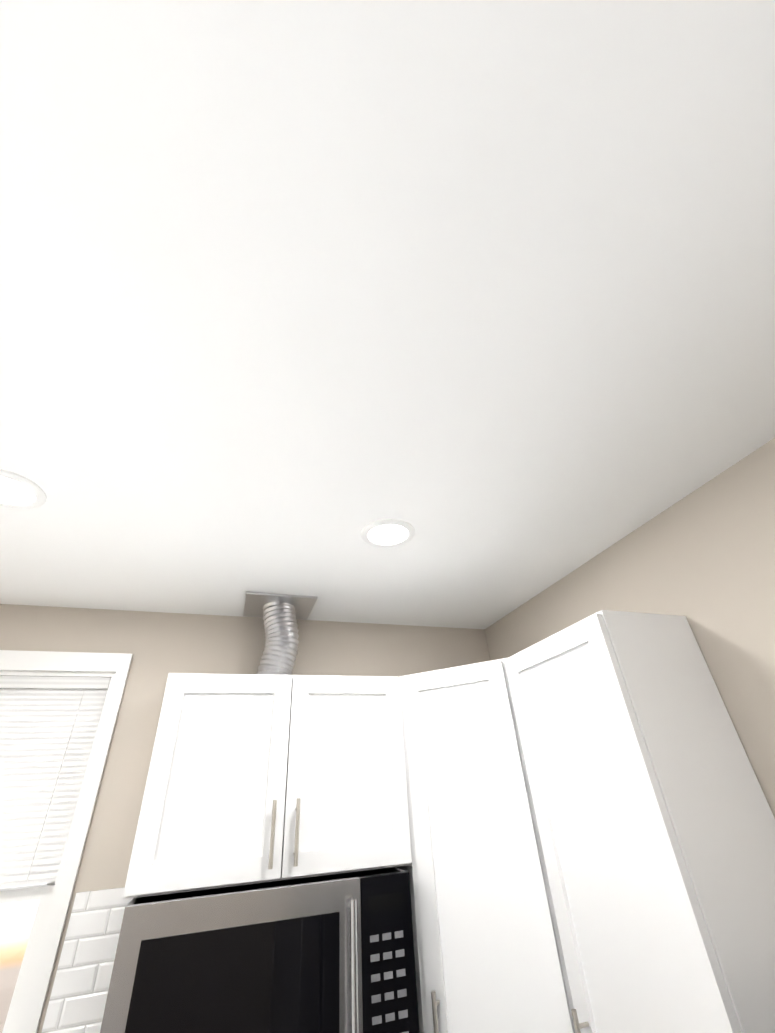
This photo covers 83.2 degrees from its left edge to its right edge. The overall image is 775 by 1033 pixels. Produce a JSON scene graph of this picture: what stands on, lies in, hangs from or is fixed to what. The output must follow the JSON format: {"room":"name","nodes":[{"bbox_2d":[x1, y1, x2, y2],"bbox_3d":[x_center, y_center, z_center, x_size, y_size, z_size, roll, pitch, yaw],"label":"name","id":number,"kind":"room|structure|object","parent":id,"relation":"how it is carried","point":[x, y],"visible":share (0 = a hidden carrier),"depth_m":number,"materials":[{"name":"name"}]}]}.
{"room":"kitchen","nodes":[
{"label":"kitchen","id":0,"kind":"room"},
{"bbox_2d":[0,604,489,1032],"bbox_3d":[-0.622,1.632,1.237,2.515,2.756,0.127,7,-34,-17],"label":"wall","id":1,"kind":"structure","parent":0,"point":[160,646],"depth_m":1.76,"materials":[{"name":"beige paint"}]},
{"bbox_2d":[0,650,132,1032],"bbox_3d":[-1.402,1.035,1.286,0.902,1.247,0.173,7,-34,-17],"label":"window","id":2,"kind":"structure","parent":1,"relation":"in","point":[115,667],"depth_m":1.47,"materials":[{"name":"white paint"}]},
{"bbox_2d":[0,676,110,1032],"bbox_3d":[-1.407,1.029,1.313,0.772,1.039,0.098,7,-34,-17],"label":"blinds","id":3,"kind":"object","parent":2,"relation":"attached to","point":[48,727],"visible":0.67,"depth_m":1.46,"materials":[{"name":"white paint"}]},
{"bbox_2d":[41,887,132,1032],"bbox_3d":[-0.585,1.589,1.185,2.480,0.939,0.019,7,-34,-17],"label":"tile backsplash","id":4,"kind":"structure","parent":1,"relation":"attached to","point":[78,996],"depth_m":1.25,"materials":[{"name":"tile"}]},
{"bbox_2d":[122,673,411,898],"bbox_3d":[-0.366,0.880,1.522,0.818,0.579,0.352,7,-34,-17],"label":"upper cabinet","id":5,"kind":"object","parent":1,"relation":"attached to","point":[256,778],"visible":1,"depth_m":1.39,"materials":[{"name":"white wood"}]},
{"bbox_2d":[100,867,419,1032],"bbox_3d":[-0.335,1.280,1.214,0.749,0.419,0.435,7,-34,-17],"label":"microwave","id":6,"kind":"object","parent":5,"relation":"attached to","point":[333,953],"visible":0.98,"depth_m":1.11,"materials":[{"name":"silver metal"}]},
{"bbox_2d":[243,592,316,674],"bbox_3d":[-0.451,0.511,1.769,0.279,0.316,0.254,7,-34,-17],"label":"vent duct","id":7,"kind":"object","parent":5,"relation":"on","point":[280,614],"visible":0.88,"depth_m":1.75,"materials":[{"name":"silver metal"}]},
{"bbox_2d":[0,0,774,628],"bbox_3d":[0.166,-1.042,-0.204,2.769,0.102,5.715,7,-34,-17],"label":"ceiling","id":8,"kind":"structure","parent":0,"point":[296,296],"depth_m":0.72,"materials":[{"name":"white paint"}]},
{"bbox_2d":[0,469,46,508],"bbox_3d":[-0.962,-0.067,1.095,0.173,0.010,0.173,7,-34,-17],"label":"recessed light","id":9,"kind":"object","parent":8,"relation":"in","point":[17,491],"visible":1,"depth_m":1.11,"materials":[{"name":"white paint"}]},
{"bbox_2d":[361,519,414,547],"bbox_3d":[0.002,0.057,1.392,0.173,0.010,0.173,7,-34,-17],"label":"recessed light","id":10,"kind":"object","parent":8,"relation":"in","point":[385,533],"visible":1,"depth_m":1.38,"materials":[{"name":"white paint"}]},
{"bbox_2d":[485,438,774,817],"bbox_3d":[1.501,0.321,-0.587,0.127,2.756,5.715,7,-34,-17],"label":"wall","id":11,"kind":"structure","parent":0,"point":[702,558],"depth_m":1.21,"materials":[{"name":"beige paint"}]},
{"bbox_2d":[395,658,575,1032],"bbox_3d":[0.365,1.103,1.506,0.608,1.054,0.598,7,-34,-17],"label":"upper cabinet","id":12,"kind":"object","parent":11,"relation":"attached to","point":[488,954],"visible":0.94,"depth_m":1.31,"materials":[{"name":"white wood"}]},
{"bbox_2d":[505,610,774,1032],"bbox_3d":[0.651,0.835,1.117,0.360,1.054,0.472,7,-34,-17],"label":"upper cabinet","id":13,"kind":"object","parent":11,"relation":"attached to","point":[655,818],"visible":1,"depth_m":1.03,"materials":[{"name":"white wood"}]},
{"label":"outside","id":14,"kind":"structure","parent":0,"visible":0},
{"bbox_2d":[0,883,46,1032],"bbox_3d":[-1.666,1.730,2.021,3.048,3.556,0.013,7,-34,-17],"label":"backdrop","id":15,"kind":"structure","parent":14,"point":[23,915],"depth_m":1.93,"materials":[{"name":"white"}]}
]}

